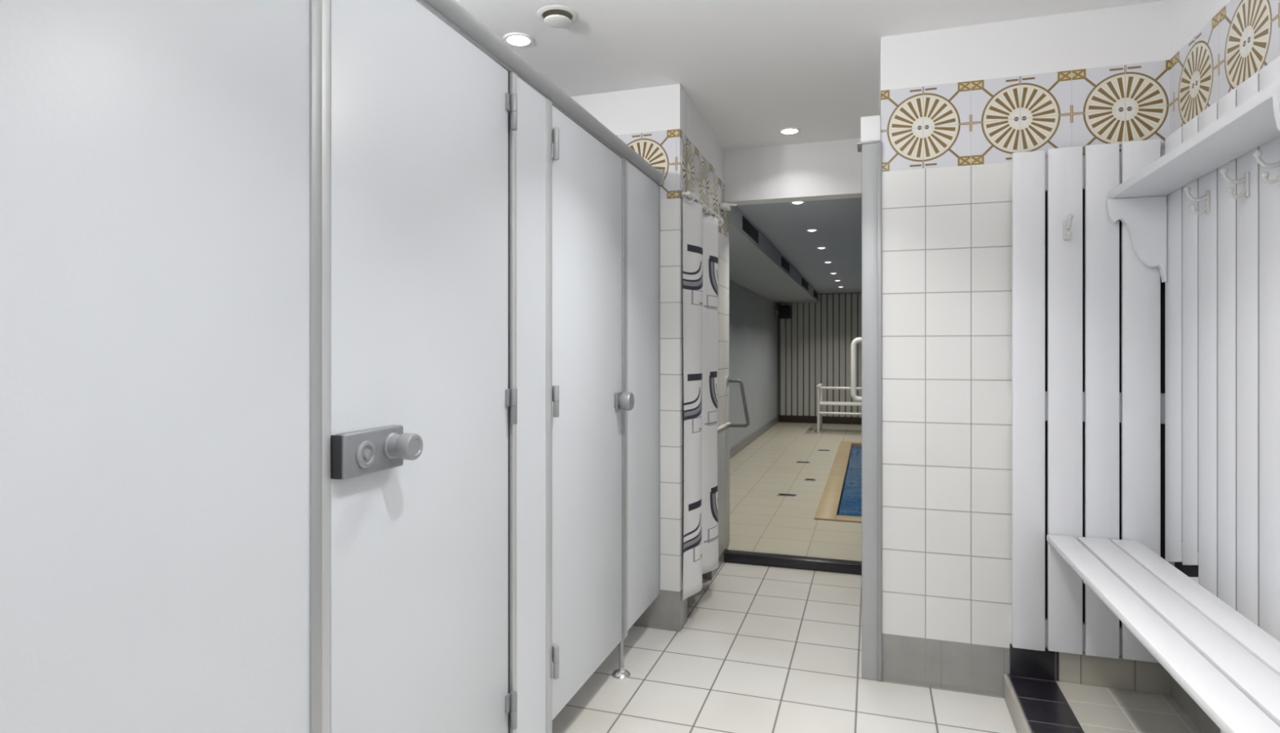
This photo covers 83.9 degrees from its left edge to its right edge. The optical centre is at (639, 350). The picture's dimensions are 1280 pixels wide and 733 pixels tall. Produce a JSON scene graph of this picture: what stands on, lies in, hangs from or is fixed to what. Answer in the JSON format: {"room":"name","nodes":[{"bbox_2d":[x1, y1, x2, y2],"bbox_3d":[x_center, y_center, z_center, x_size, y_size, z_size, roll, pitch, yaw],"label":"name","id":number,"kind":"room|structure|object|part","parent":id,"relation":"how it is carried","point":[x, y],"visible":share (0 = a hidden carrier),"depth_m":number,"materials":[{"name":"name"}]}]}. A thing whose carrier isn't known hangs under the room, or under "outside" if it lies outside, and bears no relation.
{"room":"changing room","nodes":[
{"label":"changing room","id":0,"kind":"room"},
{"bbox_2d":[687,93,715,216],"bbox_3d":[0.246,-0.907,3.459,0.120,0.465,0.590,0,0,18],"label":"lintel","id":1,"kind":"object","parent":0,"point":[700,135],"visible":0.5,"depth_m":3.40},
{"bbox_2d":[702,137,728,579],"bbox_3d":[-0.315,0.030,4.194,1.602,2.340,0.460,0,0,18],"label":"wall","id":2,"kind":"structure","parent":0,"point":[722,293],"depth_m":3.98,"materials":[{"name":"white tile"}]},
{"bbox_2d":[717,422,730,557],"bbox_3d":[0.459,0.769,3.958,0.016,0.701,0.410,0,0,18],"label":"guard","id":3,"kind":"object","parent":2,"relation":"attached to","point":[723,431],"visible":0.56,"depth_m":3.98,"materials":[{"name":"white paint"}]},
{"bbox_2d":[720,202,737,211],"bbox_3d":[0.493,-0.805,3.970,0.073,0.041,0.134,0,0,18],"label":"bracket","id":4,"kind":"object","parent":2,"relation":"in","point":[725,206],"depth_m":3.94,"materials":[{"name":"white metal"}]},
{"bbox_2d":[726,375,749,427],"bbox_3d":[0.567,0.295,4.106,0.129,0.297,0.056,0,0,18],"label":"grab rail","id":5,"kind":"object","parent":2,"relation":"attached to","point":[728,380],"visible":0.95,"depth_m":4.09,"materials":[{"name":"metal"}]},
{"bbox_2d":[728,211,728,546],"bbox_3d":[2.539,0.125,3.516,5.750,2.050,0.020,0,0,18],"label":"wall","id":6,"kind":"structure","parent":0,"point":[728,211],"depth_m":4.17,"materials":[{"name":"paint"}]},
{"bbox_2d":[728,280,777,448],"bbox_3d":[1.009,0.175,7.938,0.100,2.150,7.480,0,0,18],"label":"wall","id":7,"kind":"structure","parent":0,"point":[753,319],"depth_m":9.06,"materials":[{"name":"paint"}]},
{"bbox_2d":[729,415,778,458],"bbox_3d":[1.064,1.100,7.912,0.020,0.100,7.425,0,0,18],"label":"baseboard","id":8,"kind":"structure","parent":7,"relation":"attached to","point":[748,440],"depth_m":8.89,"materials":[{"name":"tile"}]},
{"bbox_2d":[774,305,791,319],"bbox_3d":[2.237,-0.600,11.156,0.240,0.200,0.200,0,0,18],"label":"loudspeaker","id":9,"kind":"object","parent":7,"relation":"attached to","point":[784,312],"visible":1,"depth_m":11.06,"materials":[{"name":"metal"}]},
{"bbox_2d":[552,562,1017,732],"bbox_3d":[-0.363,1.260,1.065,3.450,0.120,6.200,0,0,18],"label":"floor","id":10,"kind":"structure","parent":0,"point":[758,649],"depth_m":2.62,"materials":[{"name":"tile"}]},
{"bbox_2d":[309,0,330,732],"bbox_3d":[-0.544,0.246,1.185,0.036,1.908,0.045,0,0,18],"label":"post","id":11,"kind":"object","parent":10,"relation":"on","point":[319,10],"visible":0.71,"depth_m":1.17,"materials":[{"name":"metal"}]},
{"bbox_2d":[506,70,552,732],"bbox_3d":[-0.304,0.246,1.918,0.035,1.908,0.248,0,0,18],"label":"pilaster","id":12,"kind":"object","parent":10,"relation":"on","point":[530,160],"visible":0.71,"depth_m":1.91,"materials":[{"name":"white laminate"}]},
{"bbox_2d":[330,0,517,732],"bbox_3d":[-0.401,0.178,1.498,0.104,1.763,0.635,0,0,18],"label":"door","id":13,"kind":"structure","parent":12,"relation":"attached to","point":[420,397],"depth_m":1.43,"materials":[{"name":"white laminate"}]},
{"bbox_3d":[-0.435,0.176,1.311,0.052,0.049,0.049,0,0,18],"label":"turn knob","id":14,"kind":"part","parent":13,"relation":"part of","materials":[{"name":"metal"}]},
{"bbox_3d":[-0.305,0.196,1.918,0.027,1.808,0.176,0,0,18],"label":"panel","id":15,"kind":"part","parent":12,"relation":"part of","materials":[{"name":"white laminate"}]},
{"bbox_2d":[551,106,634,719],"bbox_3d":[-0.149,0.178,2.312,0.080,1.763,0.612,0,0,18],"label":"door","id":16,"kind":"structure","parent":12,"relation":"attached to","point":[588,402],"depth_m":2.27,"materials":[{"name":"white laminate"}]},
{"bbox_3d":[-0.049,0.182,2.557,0.043,0.066,0.066,0,0,18],"label":"turn knob","id":17,"kind":"part","parent":16,"relation":"part of","materials":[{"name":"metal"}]},
{"bbox_2d":[570,84,687,631],"bbox_3d":[-0.580,0.030,3.349,1.622,2.340,0.130,0,0,18],"label":"wall pier","id":18,"kind":"object","parent":10,"relation":"on","point":[652,122],"visible":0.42,"depth_m":3.06,"materials":[{"name":"white tile"}]},
{"bbox_2d":[681,191,722,223],"bbox_3d":[0.299,-0.674,3.395,0.058,0.018,0.722,0,0,18],"label":"curtain rod","id":19,"kind":"object","parent":18,"relation":"attached to","point":[689,193],"visible":0.68,"depth_m":3.23,"materials":[{"name":"white paint"}]},
{"bbox_2d":[682,191,723,600],"bbox_3d":[0.303,0.193,3.370,0.065,1.754,0.693,0,0,18],"label":"shower curtain","id":20,"kind":"object","parent":19,"relation":"hanging from","point":[700,229],"visible":0.98,"depth_m":3.19,"materials":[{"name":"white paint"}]},
{"bbox_2d":[611,158,660,679],"bbox_3d":[-0.004,0.246,2.835,0.070,1.908,0.495,0,0,18],"label":"pilaster","id":21,"kind":"object","parent":10,"relation":"on","point":[641,196],"visible":0.74,"depth_m":2.82,"materials":[{"name":"white laminate"}]},
{"bbox_2d":[415,0,664,185],"bbox_3d":[-0.474,-0.743,1.385,0.064,0.068,3.540,0,0,18],"label":"rail","id":22,"kind":"object","parent":21,"relation":"on","point":[451,12],"visible":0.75,"depth_m":1.88,"materials":[{"name":"metal"}]},
{"bbox_3d":[0.073,-0.744,3.064,0.064,0.067,0.009,0,0,18],"label":"rail","id":23,"kind":"part","parent":22,"relation":"part of","materials":[{"name":"metal"}]},
{"bbox_3d":[-0.070,1.185,2.633,0.070,0.030,0.070,0,0,18],"label":"foot plate","id":24,"kind":"part","parent":21,"relation":"part of","materials":[{"name":"silver metal"}]},
{"bbox_3d":[0.005,0.171,2.869,0.028,1.758,0.422,0,0,18],"label":"panel","id":25,"kind":"part","parent":21,"relation":"part of","materials":[{"name":"white laminate"}]},
{"bbox_2d":[724,549,862,574],"bbox_3d":[0.882,1.174,3.946,0.828,0.052,0.080,0,0,18],"label":"threshold","id":26,"kind":"object","parent":10,"relation":"on","point":[830,565],"visible":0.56,"depth_m":3.92,"materials":[{"name":"black tile"}]},
{"bbox_2d":[857,115,881,681],"bbox_3d":[0.852,0.172,2.644,0.086,2.055,0.114,0,0,18],"label":"door frame","id":27,"kind":"structure","parent":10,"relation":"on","point":[870,144],"depth_m":2.59,"materials":[{"name":"metal"}]},
{"bbox_3d":[0.858,0.223,2.644,0.066,1.955,0.110,0,0,18],"label":"post","id":28,"kind":"part","parent":27,"relation":"part of","materials":[{"name":"metal"}]},
{"bbox_2d":[1007,673,1084,732],"bbox_3d":[0.576,1.158,0.094,0.147,0.084,4.935,0,0,18],"label":"tiles","id":29,"kind":"object","parent":10,"relation":"on","point":[1045,708],"visible":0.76,"depth_m":2.23,"materials":[{"name":"black tile"}]},
{"bbox_3d":[-1.281,0.242,1.409,1.492,1.915,0.025,0,0,18],"label":"wall","id":30,"kind":"structure","parent":10,"relation":"on","visible":0},
{"bbox_2d":[0,0,309,732],"bbox_3d":[-0.750,0.176,0.553,0.028,1.768,1.287,0,0,18],"label":"wall","id":31,"kind":"structure","parent":30,"relation":"attached to","point":[154,154],"depth_m":0.90,"materials":[{"name":"white laminate"}]},
{"bbox_2d":[724,137,862,205],"bbox_3d":[0.893,-0.993,3.979,0.828,0.295,0.120,0,0,18],"label":"wall header","id":32,"kind":"structure","parent":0,"point":[832,169],"depth_m":3.93,"materials":[{"name":"white paint"}]},
{"bbox_2d":[727,422,862,561],"bbox_3d":[3.734,1.210,7.021,5.650,0.120,7.535,0,0,18],"label":"floor","id":33,"kind":"structure","parent":0,"point":[762,520],"depth_m":5.73,"materials":[{"name":"tile"}]},
{"bbox_2d":[777,493,797,497],"bbox_3d":[1.169,1.148,5.655,0.150,0.006,0.090,0,0,18],"label":"floor drain","id":34,"kind":"object","parent":33,"relation":"on","point":[779,494],"visible":1,"depth_m":5.64,"materials":[{"name":"metal"}]},
{"bbox_2d":[795,461,810,463],"bbox_3d":[1.676,1.148,7.311,0.140,0.006,0.090,0,0,18],"label":"floor drain","id":35,"kind":"object","parent":33,"relation":"on","point":[804,462],"visible":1,"depth_m":7.29,"materials":[{"name":"metal"}]},
{"bbox_2d":[804,478,816,481],"bbox_3d":[1.512,1.148,6.318,0.100,0.006,0.090,0,0,18],"label":"floor drain","id":36,"kind":"object","parent":33,"relation":"on","point":[806,479],"visible":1,"depth_m":6.32,"materials":[{"name":"metal"}]},
{"bbox_2d":[813,440,862,523],"bbox_3d":[3.411,1.819,6.393,3.275,1.362,4.330,0,0,18],"label":"swimming pool","id":37,"kind":"object","parent":33,"relation":"in","point":[841,500],"visible":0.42,"depth_m":5.95,"materials":[{"name":"liquid"}]},
{"bbox_2d":[816,383,862,433],"bbox_3d":[2.918,0.818,10.035,0.800,0.665,0.550,0,0,18],"label":"railing","id":38,"kind":"object","parent":33,"relation":"on","point":[820,388],"visible":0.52,"depth_m":9.90,"materials":[{"name":"white metal"}]},
{"bbox_3d":[2.485,0.825,9.918,0.036,0.650,0.034,0,0,18],"label":"leg","id":39,"kind":"part","parent":38,"relation":"part of","materials":[{"name":"white paint"}]},
{"bbox_3d":[2.561,0.500,10.151,0.050,0.030,0.550,0,0,18],"label":"armrest","id":40,"kind":"part","parent":38,"relation":"part of","materials":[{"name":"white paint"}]},
{"bbox_3d":[2.640,0.830,10.393,0.036,0.640,0.034,0,0,18],"label":"leg","id":41,"kind":"part","parent":38,"relation":"part of","materials":[{"name":"white paint"}]},
{"bbox_3d":[2.918,0.750,10.037,0.770,0.020,0.455,0,0,18],"label":"seat","id":42,"kind":"part","parent":38,"relation":"part of","materials":[{"name":"white paint"}]},
{"bbox_2d":[736,197,862,293],"bbox_3d":[3.758,-0.950,7.095,5.850,0.100,7.580,0,0,18],"label":"ceiling","id":43,"kind":"structure","parent":0,"point":[838,222],"depth_m":5.65,"materials":[{"name":"paint"}]},
{"bbox_2d":[728,205,818,303],"bbox_3d":[1.363,-0.828,7.813,0.651,0.145,7.419,0,0,18],"label":"ventilation duct","id":44,"kind":"object","parent":43,"relation":"attached to","point":[755,264],"visible":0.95,"depth_m":6.66,"materials":[{"name":"paint"}]},
{"bbox_2d":[742,215,758,244],"bbox_3d":[0.768,-0.833,4.948,0.007,0.095,0.684,0,0,18],"label":"vent","id":45,"kind":"object","parent":44,"relation":"attached to","point":[749,230],"depth_m":4.90,"materials":[{"name":"metal"}]},
{"bbox_2d":[781,256,789,272],"bbox_3d":[1.415,-0.833,6.933,0.007,0.095,0.707,0,0,18],"label":"vent","id":46,"kind":"object","parent":44,"relation":"attached to","point":[784,263],"depth_m":6.87,"materials":[{"name":"metal"}]},
{"bbox_2d":[801,277,808,290],"bbox_3d":[2.076,-0.833,8.961,0.007,0.095,0.956,0,0,18],"label":"vent","id":47,"kind":"object","parent":44,"relation":"attached to","point":[804,282],"depth_m":8.87,"materials":[{"name":"metal"}]},
{"bbox_2d":[813,289,817,299],"bbox_3d":[2.620,-0.833,10.630,0.007,0.095,0.792,0,0,18],"label":"vent","id":48,"kind":"object","parent":44,"relation":"attached to","point":[815,294],"depth_m":10.66,"materials":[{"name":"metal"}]},
{"bbox_2d":[790,200,805,204],"bbox_3d":[0.953,-0.893,4.306,0.096,0.014,0.096,0,0,18],"label":"recessed light","id":49,"kind":"object","parent":43,"relation":"in","point":[792,202],"visible":0.74,"depth_m":4.29,"materials":[{"name":"white paint"}]},
{"bbox_2d":[805,228,818,231],"bbox_3d":[1.282,-0.893,5.305,0.096,0.014,0.096,0,0,18],"label":"recessed light","id":50,"kind":"object","parent":43,"relation":"in","point":[808,229],"visible":1,"depth_m":5.28,"materials":[{"name":"white paint"}]},
{"bbox_2d":[816,246,826,248],"bbox_3d":[1.584,-0.893,6.209,0.096,0.014,0.096,0,0,18],"label":"recessed light","id":51,"kind":"object","parent":43,"relation":"in","point":[817,247],"visible":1,"depth_m":6.19,"materials":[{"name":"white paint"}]},
{"bbox_2d":[455,0,1166,150],"bbox_3d":[-0.344,-1.190,1.122,3.450,0.100,6.320,0,0,18],"label":"ceiling","id":52,"kind":"structure","parent":0,"point":[754,69],"depth_m":2.66,"materials":[{"name":"paint"}]},
{"bbox_2d":[502,32,533,47],"bbox_3d":[-0.445,-1.133,2.608,0.112,0.014,0.112,0,0,18],"label":"recessed light","id":53,"kind":"object","parent":52,"relation":"in","point":[515,39],"visible":1,"depth_m":2.59,"materials":[{"name":"white paint"}]},
{"bbox_2d":[537,5,577,28],"bbox_3d":[-0.280,-1.125,2.421,0.140,0.030,0.140,0,0,18],"label":"valve","id":54,"kind":"object","parent":52,"relation":"attached to","point":[554,16],"visible":1,"depth_m":2.40,"materials":[{"name":"plastic"}]},
{"bbox_2d":[778,127,800,134],"bbox_3d":[0.775,-1.133,3.689,0.112,0.014,0.112,0,0,18],"label":"recessed light","id":55,"kind":"object","parent":52,"relation":"in","point":[787,131],"visible":1,"depth_m":3.67,"materials":[{"name":"white paint"}]},
{"bbox_2d":[777,293,858,417],"bbox_3d":[4.917,0.175,10.651,5.850,2.150,0.100,0,0,18],"label":"wall","id":56,"kind":"structure","parent":0,"point":[778,304],"depth_m":11.29,"materials":[{"name":"paint"}]},
{"bbox_2d":[777,414,862,424],"bbox_3d":[4.896,1.095,10.586,5.650,0.110,0.035,0,0,18],"label":"baseboard","id":57,"kind":"structure","parent":56,"relation":"attached to","point":[792,419],"depth_m":11.22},
{"bbox_2d":[780,293,862,417],"bbox_3d":[4.920,0.075,10.581,5.599,1.930,0.030,0,0,18],"label":"wall slats","id":58,"kind":"structure","parent":56,"relation":"attached to","point":[797,308],"depth_m":11.25,"materials":[{"name":"paint"}]},
{"bbox_2d":[850,337,862,402],"bbox_3d":[1.351,0.156,4.372,0.116,1.972,0.850,0,0,18],"label":"door handle","id":59,"kind":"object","parent":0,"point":[853,346],"depth_m":4.51,"materials":[{"name":"metal"}]},
{"bbox_2d":[878,0,1169,697],"bbox_3d":[1.585,0.030,3.088,1.040,2.340,1.385,0,0,18],"label":"wall","id":60,"kind":"structure","parent":0,"point":[956,104],"depth_m":2.50,"materials":[{"name":"white tile"}]},
{"bbox_2d":[1003,674,1031,732],"bbox_3d":[0.500,1.159,0.118,0.013,0.081,4.935,0,0,18],"label":"trim","id":61,"kind":"structure","parent":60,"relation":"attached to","point":[1020,722],"depth_m":2.28,"materials":[{"name":"tile"}]},
{"bbox_2d":[1009,644,1170,695],"bbox_3d":[1.498,1.065,2.382,0.468,0.105,0.012,0,0,18],"label":"baseboard","id":62,"kind":"structure","parent":60,"relation":"attached to","point":[1105,672],"depth_m":2.37,"materials":[{"name":"tile"}]},
{"bbox_2d":[1012,138,1169,662],"bbox_3d":[1.494,0.165,2.367,0.464,1.690,0.042,0,0,18],"label":"panelling","id":63,"kind":"object","parent":60,"relation":"attached to","point":[1088,315],"visible":0.77,"depth_m":2.36,"materials":[{"name":"white wood"}]},
{"bbox_2d":[1063,214,1073,240],"bbox_3d":[1.410,-0.404,2.342,0.018,0.081,0.059,0,0,18],"label":"coat hook","id":64,"kind":"object","parent":63,"relation":"attached to","point":[1067,224],"visible":1,"depth_m":2.34,"materials":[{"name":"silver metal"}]},
{"bbox_3d":[1.418,-0.398,2.367,0.018,0.063,0.005,0,0,18],"label":"plate","id":65,"kind":"part","parent":64,"relation":"part of","materials":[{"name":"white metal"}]},
{"bbox_3d":[1.412,-0.378,2.349,0.015,0.030,0.043,0,0,18],"label":"arm","id":66,"kind":"part","parent":64,"relation":"part of","materials":[{"name":"white metal"}]},
{"bbox_3d":[1.410,-0.422,2.341,0.018,0.044,0.057,0,0,18],"label":"arm","id":67,"kind":"part","parent":64,"relation":"part of","materials":[{"name":"white metal"}]},
{"bbox_2d":[1056,680,1203,732],"bbox_3d":[0.802,1.159,0.020,0.328,0.083,4.935,0,0,18],"label":"floor","id":68,"kind":"structure","parent":0,"point":[1097,709],"depth_m":2.21,"materials":[{"name":"tile"}]},
{"bbox_2d":[1169,0,1279,732],"bbox_3d":[1.029,0.030,-0.054,0.150,2.340,4.935,0,0,18],"label":"wall","id":69,"kind":"structure","parent":0,"point":[1215,46],"depth_m":2.04,"materials":[{"name":"white tile"}]},
{"bbox_2d":[1164,56,1279,641],"bbox_3d":[1.169,0.161,0.667,0.030,1.678,3.378,0,0,18],"label":"panelling","id":70,"kind":"object","parent":69,"relation":"attached to","point":[1222,286],"visible":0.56,"depth_m":1.88,"materials":[{"name":"white wood"}]},
{"bbox_2d":[1046,534,1279,732],"bbox_3d":[1.041,0.782,0.864,0.334,0.335,3.089,0,0,18],"label":"bench","id":71,"kind":"object","parent":70,"relation":"attached to","point":[1228,664],"visible":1,"depth_m":1.56,"materials":[{"name":"wood"}]},
{"bbox_2d":[1106,77,1279,282],"bbox_3d":[1.140,-0.369,0.885,0.159,0.301,2.990,0,0,18],"label":"shelf","id":72,"kind":"object","parent":70,"relation":"attached to","point":[1140,202],"visible":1,"depth_m":1.92,"materials":[{"name":"white wood"}]},
{"bbox_2d":[1182,186,1209,214],"bbox_3d":[1.554,-0.419,1.991,0.059,0.081,0.018,0,0,18],"label":"coat hook","id":73,"kind":"object","parent":70,"relation":"attached to","point":[1186,189],"visible":1,"depth_m":1.99,"materials":[{"name":"white metal"}]},
{"bbox_3d":[1.553,-0.438,1.991,0.057,0.044,0.018,0,0,18],"label":"arm","id":74,"kind":"part","parent":73,"relation":"part of","materials":[{"name":"white metal"}]},
{"bbox_3d":[1.561,-0.394,1.988,0.043,0.030,0.015,0,0,18],"label":"arm","id":75,"kind":"part","parent":73,"relation":"part of","materials":[{"name":"white metal"}]},
{"bbox_3d":[1.580,-0.413,1.982,0.005,0.063,0.018,0,0,18],"label":"plate","id":76,"kind":"part","parent":73,"relation":"part of","materials":[{"name":"white metal"}]},
{"bbox_2d":[1219,167,1248,199],"bbox_3d":[1.486,-0.419,1.782,0.059,0.081,0.018,0,0,18],"label":"coat hook","id":77,"kind":"object","parent":70,"relation":"attached to","point":[1224,171],"visible":1,"depth_m":1.78,"materials":[{"name":"white metal"}]},
{"bbox_3d":[1.485,-0.438,1.783,0.057,0.044,0.018,0,0,18],"label":"arm","id":78,"kind":"part","parent":77,"relation":"part of","materials":[{"name":"white metal"}]},
{"bbox_3d":[1.493,-0.394,1.780,0.043,0.030,0.015,0,0,18],"label":"arm","id":79,"kind":"part","parent":77,"relation":"part of","materials":[{"name":"white metal"}]},
{"bbox_3d":[1.512,-0.413,1.774,0.005,0.063,0.018,0,0,18],"label":"plate","id":80,"kind":"part","parent":77,"relation":"part of","materials":[{"name":"white metal"}]},
{"bbox_2d":[1252,150,1279,184],"bbox_3d":[1.435,-0.419,1.626,0.059,0.081,0.018,0,0,18],"label":"coat hook","id":81,"kind":"object","parent":70,"relation":"attached to","point":[1257,153],"visible":1,"depth_m":1.62,"materials":[{"name":"white metal"}]},
{"bbox_3d":[1.435,-0.438,1.627,0.057,0.044,0.018,0,0,18],"label":"arm","id":82,"kind":"part","parent":81,"relation":"part of","materials":[{"name":"white metal"}]},
{"bbox_3d":[1.442,-0.394,1.624,0.043,0.030,0.015,0,0,18],"label":"arm","id":83,"kind":"part","parent":81,"relation":"part of","materials":[{"name":"white metal"}]}
]}

